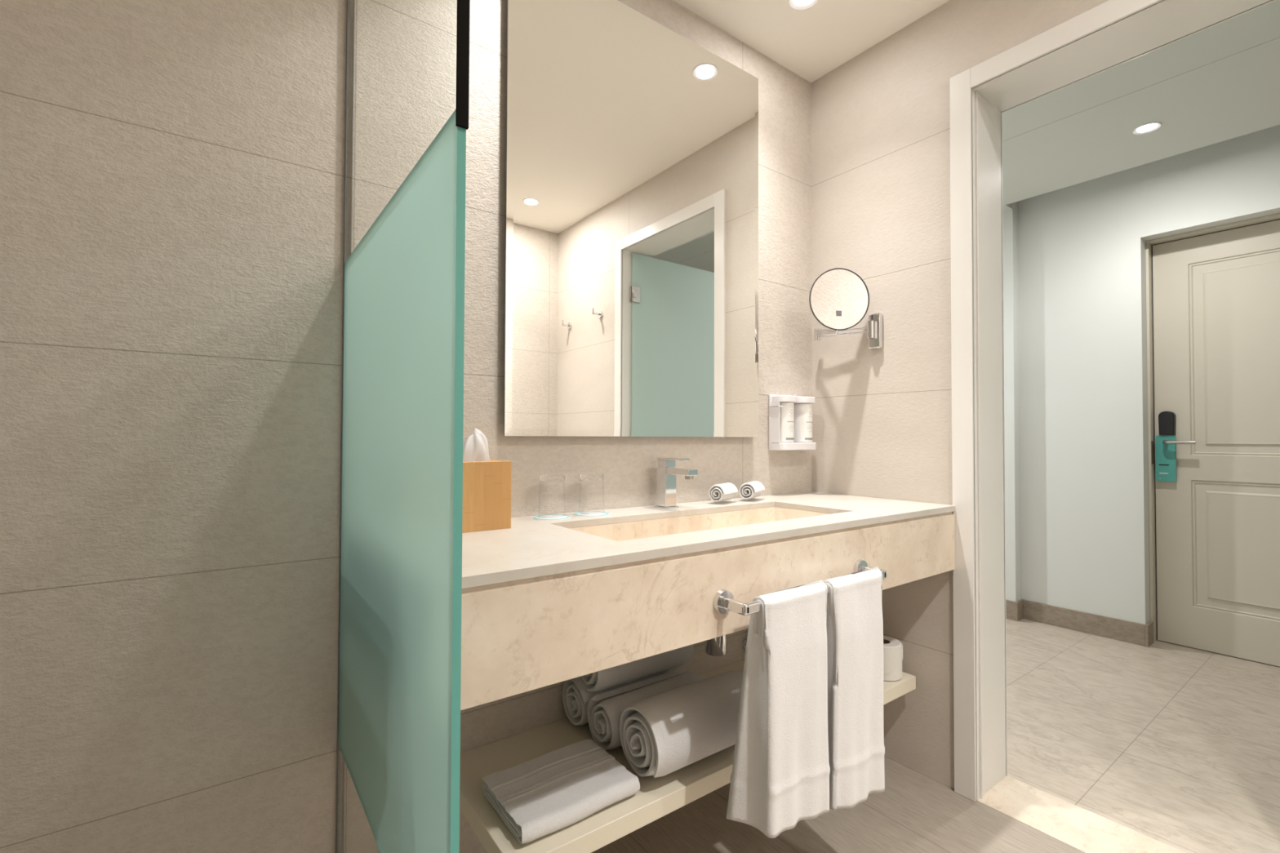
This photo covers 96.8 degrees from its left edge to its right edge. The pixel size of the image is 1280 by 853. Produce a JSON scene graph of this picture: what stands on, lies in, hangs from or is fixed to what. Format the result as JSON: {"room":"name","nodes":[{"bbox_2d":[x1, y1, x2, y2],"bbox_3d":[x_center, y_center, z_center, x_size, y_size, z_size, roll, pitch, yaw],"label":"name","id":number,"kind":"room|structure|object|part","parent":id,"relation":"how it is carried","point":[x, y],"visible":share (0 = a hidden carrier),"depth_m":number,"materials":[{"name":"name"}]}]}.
{"room":"hotel bathroom","nodes":[
{"label":"hotel bathroom","id":0,"kind":"room"},
{"bbox_2d":[0,0,811,852],"bbox_3d":[-0.491,-0.123,1.383,2.750,2.420,0.120,1,-1,-36],"label":"wall","id":1,"kind":"structure","parent":0,"point":[172,171],"depth_m":1.08,"materials":[{"name":"beige tile"}]},
{"bbox_2d":[503,0,758,436],"bbox_3d":[0.030,-0.586,1.681,0.912,1.232,0.030,1,-1,-36],"label":"wall mirror","id":2,"kind":"object","parent":1,"relation":"attached to","point":[631,309],"visible":1,"depth_m":1.61,"materials":[{"name":"white mirror"}]},
{"bbox_2d":[459,659,915,852],"bbox_3d":[0.201,0.797,1.548,1.350,0.040,0.412,1,-1,-36],"label":"wall shelf","id":3,"kind":"object","parent":1,"relation":"attached to","point":[656,797],"visible":0.31,"depth_m":1.22,"materials":[{"name":"beige paint"}]},
{"bbox_2d":[482,739,639,844],"bbox_3d":[-0.164,0.747,1.180,0.267,0.043,0.203,1,-1,-36],"label":"folded towel","id":4,"kind":"object","parent":3,"relation":"on","point":[539,797],"visible":1,"depth_m":1.15,"materials":[{"name":"white fabric"}]},
{"bbox_2d":[562,669,671,724],"bbox_3d":[-0.056,0.702,1.528,0.296,0.124,0.126,1,-1,-36],"label":"rolled towel","id":5,"kind":"object","parent":3,"relation":"on","point":[576,698],"visible":0.24,"depth_m":1.44,"materials":[{"name":"white fabric"}]},
{"bbox_2d":[587,668,702,750],"bbox_3d":[0.026,0.713,1.438,0.314,0.114,0.122,1,-1,-36],"label":"rolled towel","id":6,"kind":"object","parent":3,"relation":"on","point":[605,709],"visible":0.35,"depth_m":1.38,"materials":[{"name":"white fabric"}]},
{"bbox_2d":[581,644,693,691],"bbox_3d":[-0.008,0.598,1.482,0.316,0.116,0.107,1,-1,-36],"label":"rolled towel","id":7,"kind":"object","parent":6,"relation":"on","point":[631,671],"visible":0.25,"depth_m":1.42,"materials":[{"name":"white fabric"}]},
{"bbox_2d":[619,670,743,777],"bbox_3d":[0.130,0.685,1.330,0.352,0.149,0.160,1,-1,-36],"label":"rolled towel","id":8,"kind":"object","parent":3,"relation":"on","point":[663,734],"visible":0.93,"depth_m":1.25,"materials":[{"name":"white fabric"}]},
{"bbox_2d":[883,635,902,681],"bbox_3d":[0.769,0.730,1.794,0.111,0.106,0.111,1,-1,-36],"label":"toilet roll","id":9,"kind":"object","parent":3,"relation":"on","point":[892,647],"visible":0.53,"depth_m":1.74,"materials":[{"name":"white paper"}]},
{"bbox_2d":[460,491,955,711],"bbox_3d":[0.189,0.328,1.477,1.529,0.192,0.524,1,-1,-36],"label":"countertop","id":10,"kind":"structure","parent":1,"relation":"attached to","point":[544,603],"depth_m":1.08,"materials":[{"name":"stone"}]},
{"bbox_2d":[462,459,511,533],"bbox_3d":[-0.380,0.151,1.278,0.134,0.149,0.134,1,-1,-36],"label":"tissue box","id":11,"kind":"object","parent":10,"relation":"on","point":[486,485],"visible":0.46,"depth_m":1.23,"materials":[{"name":"brown wood"}]},
{"bbox_2d":[462,428,489,462],"bbox_3d":[-0.379,0.059,1.280,0.094,0.111,0.047,1,-1,-36],"label":"sheet","id":12,"kind":"object","parent":11,"relation":"in","point":[475,447],"visible":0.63,"depth_m":1.27,"materials":[{"name":"white paper"}]},
{"bbox_3d":[-0.380,0.082,1.279,0.118,0.007,0.118,1,-1,-36],"label":"box lid","id":13,"kind":"part","parent":11,"relation":"part of","materials":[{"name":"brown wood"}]},
{"bbox_2d":[533,514,570,520],"bbox_3d":[-0.222,0.228,1.428,0.094,0.002,0.094,1,-1,-36],"label":"coaster","id":14,"kind":"object","parent":10,"relation":"on","point":[547,517],"visible":1,"depth_m":1.43,"materials":[{"name":"white"}]},
{"bbox_2d":[537,474,565,517],"bbox_3d":[-0.221,0.175,1.429,0.068,0.104,0.068,1,-1,-36],"label":"glass tumbler","id":15,"kind":"object","parent":14,"relation":"on","point":[548,477],"visible":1,"depth_m":1.41,"materials":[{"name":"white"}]},
{"bbox_2d":[573,511,609,516],"bbox_3d":[-0.127,0.230,1.494,0.094,0.002,0.094,1,-1,-36],"label":"coaster","id":16,"kind":"object","parent":10,"relation":"on","point":[586,513],"visible":0.99,"depth_m":1.49,"materials":[{"name":"white"}]},
{"bbox_2d":[578,473,604,514],"bbox_3d":[-0.127,0.177,1.495,0.068,0.104,0.068,1,-1,-36],"label":"glass tumbler","id":17,"kind":"object","parent":16,"relation":"on","point":[585,477],"visible":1,"depth_m":1.47,"materials":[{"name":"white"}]},
{"bbox_2d":[653,457,697,508],"bbox_3d":[0.103,0.162,1.614,0.052,0.144,0.141,1,-1,-36],"label":"faucet","id":18,"kind":"object","parent":10,"relation":"on","point":[667,473],"visible":1,"depth_m":1.63,"materials":[{"name":"silver metal"}]},
{"bbox_3d":[0.077,0.233,1.649,0.052,0.004,0.052,1,-1,-36],"label":"plate","id":19,"kind":"part","parent":18,"relation":"part of","materials":[{"name":"silver metal"}]},
{"bbox_3d":[0.094,0.103,1.628,0.040,0.028,0.099,1,-1,-36],"label":"lever","id":20,"kind":"part","parent":18,"relation":"part of","materials":[{"name":"silver metal"}]},
{"bbox_3d":[0.117,0.127,1.597,0.037,0.018,0.097,1,-1,-36],"label":"spout","id":21,"kind":"part","parent":18,"relation":"part of","materials":[{"name":"silver metal"}]},
{"bbox_2d":[568,506,830,541],"bbox_3d":[0.193,0.306,1.462,0.823,0.114,0.307,1,-1,-36],"label":"basin","id":22,"kind":"object","parent":10,"relation":"in","point":[621,530],"depth_m":1.59,"materials":[{"name":"beige stone"}]},
{"bbox_2d":[704,634,727,656],"bbox_3d":[0.137,0.471,1.567,0.095,0.222,0.301,1,-1,-36],"label":"trap","id":23,"kind":"object","parent":10,"relation":"attached to","point":[717,646],"visible":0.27,"depth_m":1.44,"materials":[{"name":"silver metal"}]},
{"bbox_2d":[708,482,737,502],"bbox_3d":[0.260,0.205,1.768,0.058,0.054,0.103,0,-1,33],"label":"cloth","id":24,"kind":"object","parent":10,"relation":"on","point":[724,491],"visible":1,"depth_m":1.74,"materials":[{"name":"white fabric"}]},
{"bbox_2d":[738,480,764,499],"bbox_3d":[0.364,0.207,1.846,0.058,0.054,0.104,0,-1,29],"label":"cloth","id":25,"kind":"object","parent":10,"relation":"on","point":[751,490],"visible":1,"depth_m":1.81,"materials":[{"name":"white fabric"}]},
{"bbox_2d":[713,559,886,616],"bbox_3d":[0.375,0.351,1.245,0.524,0.049,0.068,1,-1,-36],"label":"towel bar","id":26,"kind":"object","parent":10,"relation":"attached to","point":[724,602],"visible":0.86,"depth_m":1.11,"materials":[{"name":"silver metal"}]},
{"bbox_3d":[0.187,0.349,1.100,0.015,0.022,0.060,1,-1,-36],"label":"bracket arm","id":27,"kind":"part","parent":26,"relation":"part of","materials":[{"name":"silver metal"}]},
{"bbox_2d":[726,579,830,838],"bbox_3d":[0.290,0.562,1.157,0.230,0.471,0.090,1,-1,-36],"label":"hanging towel","id":28,"kind":"object","parent":26,"relation":"hanging from","point":[780,778],"visible":1,"depth_m":1.12,"materials":[{"name":"white fabric"}]},
{"bbox_2d":[823,566,884,812],"bbox_3d":[0.471,0.584,1.283,0.213,0.509,0.079,1,-1,-36],"label":"hanging towel","id":29,"kind":"object","parent":26,"relation":"hanging from","point":[855,621],"visible":0.88,"depth_m":1.25,"materials":[{"name":"white fabric"}]},
{"bbox_3d":[0.569,0.356,1.383,0.015,0.022,0.060,1,-1,-36],"label":"bracket arm","id":30,"kind":"part","parent":26,"relation":"part of","materials":[{"name":"silver metal"}]},
{"bbox_2d":[742,635,747,650],"bbox_3d":[0.386,0.724,1.904,0.056,0.078,0.061,1,-1,-36],"label":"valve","id":31,"kind":"object","parent":1,"relation":"attached to","point":[744,641],"visible":0.12,"depth_m":1.91,"materials":[{"name":"silver metal"}]},
{"bbox_2d":[768,394,816,450],"bbox_3d":[0.549,-0.013,2.030,0.198,0.197,0.072,1,-1,-36],"label":"holder","id":32,"kind":"object","parent":1,"relation":"attached to","point":[774,444],"visible":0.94,"depth_m":1.98,"materials":[{"name":"white plastic"}]},
{"bbox_3d":[0.533,-0.013,2.055,0.194,0.197,0.014,1,-1,-36],"label":"plate","id":33,"kind":"part","parent":32,"relation":"part of","materials":[{"name":"white plastic"}]},
{"bbox_2d":[779,402,794,442],"bbox_3d":[0.509,-0.014,2.001,0.065,0.139,0.065,1,-1,-36],"label":"soap bottle","id":34,"kind":"object","parent":32,"relation":"in","point":[787,411],"visible":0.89,"depth_m":1.97,"materials":[{"name":"white plastic"}]},
{"bbox_2d":[771,442,816,450],"bbox_3d":[0.554,0.070,2.025,0.192,0.026,0.058,1,-1,-36],"label":"tray","id":35,"kind":"object","parent":32,"relation":"on","point":[775,446],"depth_m":1.98,"materials":[{"name":"white plastic"}]},
{"bbox_2d":[794,403,812,442],"bbox_3d":[0.593,-0.012,2.062,0.065,0.139,0.065,1,-1,-36],"label":"soap bottle","id":36,"kind":"object","parent":32,"relation":"in","point":[802,411],"visible":0.99,"depth_m":2.03,"materials":[{"name":"white plastic"}]},
{"bbox_2d":[808,267,882,349],"bbox_3d":[0.695,-0.399,2.001,0.251,0.270,0.180,0,-1,-1],"label":"magnifying mirror","id":37,"kind":"object","parent":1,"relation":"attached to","point":[839,298],"visible":1,"depth_m":1.92,"materials":[{"name":"silver metal"}]},
{"bbox_3d":[0.715,-0.332,2.000,0.008,0.027,0.188,1,-1,-40],"label":"wall arm","id":38,"kind":"part","parent":37,"relation":"part of","materials":[{"name":"silver metal"}]},
{"bbox_3d":[0.801,-0.325,1.933,0.022,0.120,0.044,1,-1,-36],"label":"wall plate","id":39,"kind":"part","parent":37,"relation":"part of","materials":[{"name":"silver metal"}]},
{"bbox_2d":[591,755,1084,852],"bbox_3d":[0.159,1.123,0.474,2.750,0.100,2.282,1,-1,-36],"label":"floor","id":40,"kind":"structure","parent":0,"point":[915,812],"depth_m":1.54,"materials":[{"name":"grey tile"}]},
{"bbox_2d":[335,0,470,852],"bbox_3d":[-0.412,-0.022,0.916,0.016,2.200,0.720,1,-1,-36],"label":"screen","id":41,"kind":"object","parent":40,"relation":"on","point":[401,507],"visible":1,"depth_m":0.78,"materials":[{"name":"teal glass"}]},
{"bbox_2d":[811,0,1108,789],"bbox_3d":[0.934,-0.108,1.936,0.200,2.420,5.200,1,-1,-36],"label":"wall","id":42,"kind":"structure","parent":0,"point":[882,418],"depth_m":1.86,"materials":[{"name":"beige tile"}]},
{"bbox_2d":[977,775,1185,852],"bbox_3d":[1.294,1.144,1.427,0.208,0.101,0.865,1,-1,-36],"label":"door threshold","id":43,"kind":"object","parent":42,"relation":"attached to","point":[1084,830],"depth_m":1.57,"materials":[{"name":"stone"}]},
{"bbox_2d":[949,0,1275,801],"bbox_3d":[1.294,0.009,1.445,0.224,2.170,0.865,1,-1,-36],"label":"trim","id":44,"kind":"structure","parent":42,"relation":"attached to","point":[1112,33],"depth_m":1.70,"materials":[{"name":"white paint"}]},
{"bbox_2d":[672,0,1279,211],"bbox_3d":[0.718,-1.431,1.797,5.150,0.220,5.200,1,-1,-36],"label":"ceiling","id":45,"kind":"structure","parent":0,"point":[1220,82],"depth_m":2.19,"materials":[{"name":"white paint"}]},
{"bbox_2d":[788,0,817,9],"bbox_3d":[0.506,-1.321,1.750,0.094,0.004,0.094,1,-1,-36],"label":"recessed light","id":46,"kind":"object","parent":45,"relation":"in","point":[801,4],"visible":1,"depth_m":1.78,"materials":[{"name":"white plastic"}]},
{"bbox_2d":[1132,122,1161,134],"bbox_3d":[2.213,-1.301,2.480,0.094,0.004,0.094,1,-1,-36],"label":"recessed light","id":47,"kind":"object","parent":45,"relation":"in","point":[1148,127],"visible":1,"depth_m":2.48,"materials":[{"name":"white plastic"}]},
{"bbox_2d":[1002,124,1279,624],"bbox_3d":[2.603,-0.149,3.170,0.450,2.560,5.200,1,-1,-36],"label":"wall","id":48,"kind":"structure","parent":0,"point":[1077,517],"depth_m":3.11,"materials":[{"name":"white paint"}]},
{"bbox_2d":[1005,599,1154,647],"bbox_3d":[1.715,1.088,3.983,0.157,0.110,2.804,1,-1,-40],"label":"baseboard","id":49,"kind":"structure","parent":48,"relation":"attached to","point":[1141,634],"depth_m":3.12,"materials":[{"name":"beige stone"}]},
{"bbox_2d":[1145,213,1279,666],"bbox_3d":[2.981,0.068,2.654,0.109,2.110,0.904,1,-1,-36],"label":"door","id":50,"kind":"structure","parent":48,"relation":"in","point":[1213,293],"depth_m":2.83,"materials":[{"name":"beige paint"}]},
{"bbox_3d":[2.712,0.137,2.999,0.060,0.122,0.004,1,-1,-36],"label":"strike plate","id":51,"kind":"part","parent":50,"relation":"part of","materials":[{"name":"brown metal"}]},
{"bbox_2d":[1155,435,1176,481],"bbox_3d":[2.740,0.167,2.961,0.001,0.238,0.079,1,-1,-36],"label":"hanger","id":52,"kind":"object","parent":50,"relation":"hanging from","point":[1166,457],"visible":0.88,"depth_m":2.96,"materials":[{"name":"teal"}]},
{"bbox_3d":[2.761,0.081,2.907,0.056,0.019,0.128,1,-1,-36],"label":"lever","id":53,"kind":"part","parent":50,"relation":"part of","materials":[{"name":"silver metal"}]},
{"bbox_2d":[1005,618,1279,852],"bbox_3d":[1.938,1.169,2.658,2.292,0.100,5.200,1,-1,-36],"label":"floor","id":54,"kind":"structure","parent":0,"point":[1176,746],"depth_m":2.05,"materials":[{"name":"beige tile"}]}
]}

